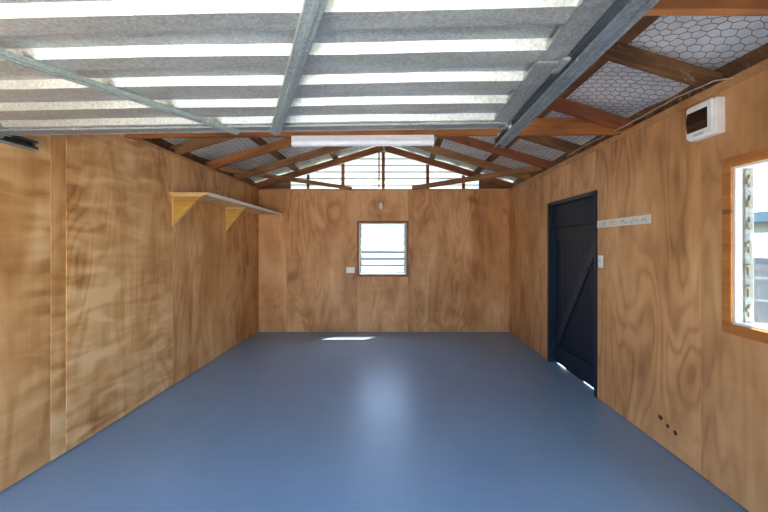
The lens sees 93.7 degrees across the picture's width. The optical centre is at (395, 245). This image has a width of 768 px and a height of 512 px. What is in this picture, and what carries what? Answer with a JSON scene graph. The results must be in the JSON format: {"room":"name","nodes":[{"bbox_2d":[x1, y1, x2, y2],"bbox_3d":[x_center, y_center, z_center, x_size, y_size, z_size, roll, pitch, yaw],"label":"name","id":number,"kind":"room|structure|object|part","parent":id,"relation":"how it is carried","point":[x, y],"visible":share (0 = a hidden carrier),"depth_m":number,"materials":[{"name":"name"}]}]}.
{"room":"garage","nodes":[
{"label":"garage","id":0,"kind":"room"},
{"bbox_2d":[0,134,258,492],"bbox_3d":[-2.363,0.220,3.055,0.124,2.660,6.210,0,0,0],"label":"wall","id":1,"kind":"structure","parent":0,"point":[107,304],"depth_m":2.81,"materials":[{"name":"brown wood"}]},
{"bbox_2d":[0,135,38,150],"bbox_3d":[-2.272,-0.636,1.141,0.063,0.077,2.242,0,0,0],"label":"door track","id":2,"kind":"object","parent":1,"relation":"attached to","point":[18,141],"visible":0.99,"depth_m":2.17,"materials":[{"name":"metal"}]},
{"bbox_2d":[121,134,258,189],"bbox_3d":[-2.295,-0.952,3.005,0.010,0.033,6.109,0,0,0],"label":"trim","id":3,"kind":"structure","parent":1,"relation":"attached to","point":[137,139],"depth_m":3.97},
{"bbox_2d":[170,138,233,154],"bbox_3d":[-1.287,-1.320,3.800,2.156,0.751,0.046,0,0,0],"label":"rafter","id":4,"kind":"object","parent":1,"relation":"on","point":[198,143],"visible":0.22,"depth_m":3.78,"materials":[{"name":"brown wood"}]},
{"bbox_2d":[249,138,299,170],"bbox_3d":[-1.666,-1.284,3.040,0.095,0.068,6.160,0,0,0],"label":"purlin","id":5,"kind":"object","parent":4,"relation":"on","point":[259,141],"visible":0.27,"depth_m":4.96,"materials":[{"name":"brown wood"}]},
{"bbox_2d":[169,192,282,230],"bbox_3d":[-2.095,-0.378,4.853,0.410,0.340,2.390,0,0,0],"label":"wall shelf","id":6,"kind":"object","parent":1,"relation":"attached to","point":[182,202],"visible":1,"depth_m":4.05,"materials":[{"name":"brown wood"}]},
{"bbox_2d":[206,138,291,168],"bbox_3d":[-1.287,-1.320,4.521,2.156,0.751,0.046,0,0,0],"label":"rafter","id":7,"kind":"object","parent":1,"relation":"on","point":[284,143],"visible":0.39,"depth_m":4.50,"materials":[{"name":"brown wood"}]},
{"bbox_2d":[233,146,352,179],"bbox_3d":[-1.287,-1.320,5.280,2.156,0.751,0.046,0,0,0],"label":"rafter","id":8,"kind":"object","parent":1,"relation":"on","point":[325,150],"visible":0.58,"depth_m":5.26,"materials":[{"name":"brown wood"}]},
{"bbox_2d":[329,152,337,158],"bbox_3d":[-1.006,-1.482,3.040,0.095,0.068,6.160,0,0,0],"label":"purlin","id":9,"kind":"object","parent":8,"relation":"on","point":[333,155],"visible":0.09,"depth_m":5.83,"materials":[{"name":"brown wood"}]},
{"bbox_2d":[123,117,628,138],"bbox_3d":[-0.188,-1.006,3.070,4.325,0.142,0.047,0,0,0],"label":"tie beam","id":10,"kind":"structure","parent":1,"relation":"on","point":[538,126],"depth_m":3.05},
{"bbox_2d":[291,135,433,147],"bbox_3d":[-0.275,-0.891,3.062,1.200,0.087,0.076,0,0,0],"label":"strip light","id":11,"kind":"object","parent":10,"relation":"attached to","point":[310,140],"visible":1,"depth_m":3.03,"materials":[{"name":"white plastic"}]},
{"bbox_2d":[293,138,432,146],"bbox_3d":[-0.275,-0.879,3.062,1.176,0.056,0.072,0,0,0],"label":"diffuser","id":12,"kind":"object","parent":11,"relation":"attached to","point":[297,142],"depth_m":3.03,"materials":[{"name":"white plastic"}]},
{"bbox_2d":[566,135,605,156],"bbox_3d":[1.846,-0.974,3.500,0.026,0.014,0.800,0,0,0],"label":"cable","id":13,"kind":"object","parent":10,"relation":"attached to","point":[604,135],"visible":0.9,"depth_m":3.46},
{"bbox_2d":[644,0,767,15],"bbox_3d":[-0.188,-1.041,1.490,4.325,0.153,0.047,0,0,0],"label":"tie beam","id":14,"kind":"structure","parent":1,"relation":"on","point":[663,7],"depth_m":1.47,"materials":[{"name":"brown wood"}]},
{"bbox_2d":[495,0,659,148],"bbox_3d":[0.648,-1.013,1.167,0.067,0.774,2.295,0,0,1],"label":"door track","id":15,"kind":"object","parent":14,"relation":"hanging from","point":[621,15],"visible":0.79,"depth_m":1.24,"materials":[{"name":"metal"}]},
{"bbox_2d":[0,332,748,511],"bbox_3d":[-0.193,1.510,3.005,4.475,0.120,6.350,0,0,0],"label":"floor","id":16,"kind":"structure","parent":0,"point":[278,421],"depth_m":2.66,"materials":[{"name":"paint"}]},
{"bbox_2d":[259,190,509,331],"bbox_3d":[-0.193,0.295,6.109,4.461,2.510,0.103,0,0,0],"label":"wall","id":17,"kind":"structure","parent":0,"point":[458,280],"depth_m":6.06,"materials":[{"name":"brown wood"}]},
{"bbox_2d":[259,181,290,188],"bbox_3d":[-2.070,-1.066,6.128,0.580,0.206,0.012,0,0,0],"label":"trim","id":18,"kind":"structure","parent":17,"relation":"on","point":[284,184],"depth_m":6.12,"materials":[{"name":"brown wood"}]},
{"bbox_2d":[217,167,351,189],"bbox_3d":[-1.508,-0.977,5.311,2.064,0.051,0.072,1,-1,-42],"label":"brace","id":19,"kind":"object","parent":17,"relation":"attached to","point":[223,169],"visible":0.95,"depth_m":5.15,"materials":[{"name":"brown wood"}]},
{"bbox_2d":[307,174,309,188],"bbox_3d":[-1.475,-1.088,6.085,0.035,0.248,0.060,0,0,0],"label":"stud","id":20,"kind":"object","parent":17,"relation":"on","point":[308,175],"visible":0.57,"depth_m":6.06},
{"bbox_2d":[254,146,382,187],"bbox_3d":[-1.287,-1.320,6.030,2.156,0.751,0.047,0,0,0],"label":"rafter","id":21,"kind":"object","parent":17,"relation":"on","point":[374,150],"visible":0.8,"depth_m":6.01,"materials":[{"name":"brown wood"}]},
{"bbox_2d":[378,152,379,187],"bbox_3d":[-0.274,-1.263,5.998,0.023,0.594,0.020,0,0,0],"label":"batten","id":22,"kind":"object","parent":21,"relation":"attached to","point":[378,152],"visible":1,"depth_m":5.99,"materials":[{"name":"white metal"}]},
{"bbox_2d":[341,163,344,184],"bbox_3d":[-0.885,-1.178,6.085,0.050,0.428,0.060,0,0,0],"label":"stud","id":23,"kind":"object","parent":17,"relation":"on","point":[343,164],"visible":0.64,"depth_m":6.06,"materials":[{"name":"brown wood"}]},
{"bbox_2d":[346,267,354,272],"bbox_3d":[-0.755,0.405,6.052,0.140,0.094,0.014,0,0,0],"label":"power outlet","id":24,"kind":"object","parent":17,"relation":"attached to","point":[348,269],"visible":1,"depth_m":6.05,"materials":[{"name":"white plastic"}]},
{"bbox_2d":[357,221,408,276],"bbox_3d":[-0.212,0.048,6.109,0.869,0.939,0.130,0,0,0],"label":"window","id":25,"kind":"structure","parent":17,"relation":"in","point":[359,227],"depth_m":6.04,"materials":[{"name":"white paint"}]},
{"bbox_2d":[382,152,384,188],"bbox_3d":[-0.205,-1.276,6.085,0.055,0.624,0.060,0,0,0],"label":"stud","id":26,"kind":"object","parent":17,"relation":"on","point":[383,153],"visible":0.86,"depth_m":6.06,"materials":[{"name":"brown wood"}]},
{"bbox_2d":[259,189,508,189],"bbox_3d":[-0.193,-0.950,6.053,4.195,0.029,0.006,0,0,0],"label":"trim","id":27,"kind":"structure","parent":17,"relation":"attached to","point":[259,189],"depth_m":6.05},
{"bbox_2d":[426,164,428,188],"bbox_3d":[0.545,-1.170,6.085,0.050,0.412,0.060,0,0,0],"label":"stud","id":28,"kind":"object","parent":17,"relation":"on","point":[427,166],"visible":0.86,"depth_m":6.06,"materials":[{"name":"brown wood"}]},
{"bbox_2d":[385,146,513,188],"bbox_3d":[0.899,-1.319,6.030,2.161,0.753,0.047,0,0,0],"label":"rafter","id":29,"kind":"object","parent":17,"relation":"on","point":[393,150],"visible":0.84,"depth_m":6.01,"materials":[{"name":"brown wood"}]},
{"bbox_2d":[479,180,507,188],"bbox_3d":[1.698,-1.062,6.128,0.555,0.198,0.012,0,0,0],"label":"trim","id":30,"kind":"structure","parent":17,"relation":"on","point":[482,184],"depth_m":6.12,"materials":[{"name":"brown wood"}]},
{"bbox_2d":[262,146,509,188],"bbox_3d":[-0.195,-1.352,6.167,4.500,0.856,0.026,0,0,0],"label":"wall","id":31,"kind":"structure","parent":0,"point":[401,172],"depth_m":6.16,"materials":[{"name":"white"}]},
{"bbox_2d":[162,16,767,182],"bbox_3d":[-0.193,-1.429,2.980,5.035,0.796,6.760,0,0,0],"label":"ceiling","id":32,"kind":"structure","parent":0,"point":[745,32],"depth_m":2.64,"materials":[{"name":"metal"}]},
{"bbox_2d":[168,138,369,181],"bbox_3d":[-1.304,-1.406,4.471,2.140,0.671,3.220,0,0,0],"label":"netting","id":33,"kind":"object","parent":32,"relation":"attached to","point":[361,148],"visible":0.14,"depth_m":5.04,"materials":[{"name":"grey metal"}]},
{"bbox_2d":[394,16,767,180],"bbox_3d":[0.914,-1.407,3.723,2.140,0.671,4.725,0,0,0],"label":"netting","id":34,"kind":"object","parent":32,"relation":"attached to","point":[529,147],"visible":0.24,"depth_m":2.58,"materials":[{"name":"grey metal"}]},
{"bbox_2d":[510,42,767,511],"bbox_3d":[1.981,0.220,3.055,0.118,2.660,6.210,0,0,0],"label":"wall","id":35,"kind":"structure","parent":0,"point":[666,363],"depth_m":2.52,"materials":[{"name":"brown wood"}]},
{"bbox_2d":[412,145,530,180],"bbox_3d":[0.899,-1.319,5.280,2.161,0.753,0.047,0,0,0],"label":"rafter","id":36,"kind":"object","parent":35,"relation":"on","point":[435,149],"visible":0.6,"depth_m":5.26,"materials":[{"name":"brown wood"}]},
{"bbox_2d":[412,166,543,189],"bbox_3d":[1.097,-0.985,5.296,2.090,0.066,0.082,-2,-1,40],"label":"brace","id":37,"kind":"object","parent":35,"relation":"attached to","point":[530,169],"visible":0.93,"depth_m":5.15,"materials":[{"name":"brown wood"}]},
{"bbox_2d":[440,136,553,168],"bbox_3d":[0.899,-1.319,4.521,2.161,0.753,0.046,0,0,0],"label":"rafter","id":38,"kind":"object","parent":35,"relation":"on","point":[465,140],"visible":0.53,"depth_m":4.50,"materials":[{"name":"brown wood"}]},
{"bbox_2d":[516,136,583,154],"bbox_3d":[0.899,-1.319,3.800,2.161,0.753,0.047,0,0,0],"label":"rafter","id":39,"kind":"object","parent":35,"relation":"on","point":[552,142],"visible":0.2,"depth_m":3.78,"materials":[{"name":"brown wood"}]},
{"bbox_2d":[547,190,597,397],"bbox_3d":[1.970,0.457,3.980,0.119,1.984,1.100,0,0,0],"label":"door","id":40,"kind":"structure","parent":35,"relation":"in","point":[571,221],"depth_m":4.04,"materials":[{"name":"blue paint"}]},
{"bbox_2d":[546,97,633,131],"bbox_3d":[0.899,-1.319,3.011,2.161,0.753,0.046,0,0,0],"label":"rafter","id":41,"kind":"object","parent":35,"relation":"on","point":[560,105],"visible":0.24,"depth_m":2.99,"materials":[{"name":"brown wood"}]},
{"bbox_2d":[598,255,602,267],"bbox_3d":[1.916,0.145,3.365,0.016,0.116,0.072,0,0,0],"label":"light switch","id":42,"kind":"object","parent":35,"relation":"attached to","point":[600,257],"visible":1,"depth_m":3.36,"materials":[{"name":"white plastic"}]},
{"bbox_2d":[597,214,650,227],"bbox_3d":[1.921,-0.205,3.068,0.005,0.068,0.720,0,0,0],"label":"strip","id":43,"kind":"object","parent":35,"relation":"attached to","point":[642,219],"visible":1,"depth_m":3.00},
{"bbox_2d":[509,58,767,191],"bbox_3d":[1.919,-0.939,3.005,0.012,0.053,6.109,0,0,0],"label":"trim","id":44,"kind":"structure","parent":35,"relation":"attached to","point":[762,66],"depth_m":2.51,"materials":[{"name":"brown wood"}]},
{"bbox_2d":[600,42,722,89],"bbox_3d":[0.899,-1.319,2.200,2.161,0.753,0.046,0,0,0],"label":"rafter","id":45,"kind":"object","parent":35,"relation":"on","point":[619,53],"visible":0.37,"depth_m":2.18,"materials":[{"name":"brown wood"}]},
{"bbox_2d":[429,137,442,158],"bbox_3d":[0.616,-1.482,3.040,0.095,0.069,6.160,0,0,0],"label":"purlin","id":46,"kind":"object","parent":45,"relation":"on","point":[439,140],"visible":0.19,"depth_m":5.17,"materials":[{"name":"brown wood"}]},
{"bbox_2d":[474,16,659,172],"bbox_3d":[1.376,-1.254,3.040,0.095,0.069,6.160,0,0,0],"label":"purlin","id":47,"kind":"object","parent":45,"relation":"on","point":[644,22],"visible":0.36,"depth_m":2.49,"materials":[{"name":"brown wood"}]},
{"bbox_2d":[615,77,734,130],"bbox_3d":[1.855,-0.960,2.523,0.050,0.039,1.013,0,0,-3],"label":"cable","id":48,"kind":"object","parent":35,"relation":"attached to","point":[730,77],"visible":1,"depth_m":2.34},
{"bbox_2d":[686,97,724,141],"bbox_3d":[1.881,-0.767,2.196,0.086,0.208,0.200,0,0,0],"label":"switchboard","id":49,"kind":"object","parent":35,"relation":"attached to","point":[706,119],"visible":1,"depth_m":2.14,"materials":[{"name":"white plastic"}]},
{"bbox_2d":[722,147,767,343],"bbox_3d":[1.967,-0.003,1.593,0.116,1.009,1.029,0,0,0],"label":"window","id":50,"kind":"structure","parent":35,"relation":"in","point":[737,171],"depth_m":2.04,"materials":[{"name":"white paint"}]},
{"bbox_3d":[1.975,-0.003,1.593,0.100,0.904,0.924,0,0,0],"label":"frame","id":51,"kind":"part","parent":50,"relation":"part of","materials":[{"name":"white paint"}]},
{"bbox_3d":[-0.193,-0.101,-0.100,4.435,3.302,0.100,0,0,0],"label":"wall","id":52,"kind":"structure","parent":0,"visible":0},
{"bbox_2d":[0,0,615,137],"bbox_3d":[-0.810,-0.662,0.994,2.872,0.087,2.103,-1,0,1],"label":"garage door","id":53,"kind":"structure","parent":52,"relation":"in","point":[68,67],"depth_m":1.28,"materials":[{"name":"grey metal"}]},
{"bbox_3d":[-2.194,-0.641,2.019,0.016,0.040,0.060,-1,0,1],"label":"corner plate","id":54,"kind":"part","parent":53,"relation":"part of","materials":[{"name":"grey metal"}]},
{"bbox_3d":[-2.170,-0.661,1.012,0.090,0.061,2.103,-1,0,1],"label":"rail","id":55,"kind":"part","parent":53,"relation":"part of","materials":[{"name":"grey metal"}]},
{"bbox_3d":[-0.796,-0.671,1.995,2.800,0.058,0.100,-1,0,1],"label":"rail","id":56,"kind":"part","parent":53,"relation":"part of","materials":[{"name":"grey metal"}]},
{"bbox_3d":[0.551,-0.688,0.974,0.087,0.061,2.103,-1,0,1],"label":"rail","id":57,"kind":"part","parent":53,"relation":"part of","materials":[{"name":"grey metal"}]},
{"bbox_3d":[0.000,1.662,0.000,120.000,0.175,120.000,0,0,0],"label":"ground","id":58,"kind":"structure","parent":0,"visible":0},
{"bbox_2d":[754,257,767,324],"bbox_3d":[4.881,0.855,3.600,0.062,1.430,11.200,0,0,0],"label":"fence","id":59,"kind":"object","parent":58,"relation":"on","point":[760,263],"visible":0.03,"depth_m":4.81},
{"bbox_3d":[4.870,0.290,3.600,0.040,0.080,11.200,0,0,0],"label":"rail","id":60,"kind":"part","parent":59,"relation":"part of","materials":[{"name":"white metal"}]},
{"bbox_2d":[754,211,767,256],"bbox_3d":[12.750,0.360,8.500,7.500,2.420,13.600,0,0,0],"label":"house","id":61,"kind":"object","parent":58,"relation":"on","point":[760,218],"visible":0.02,"depth_m":9.29,"materials":[{"name":"white"}]}
]}

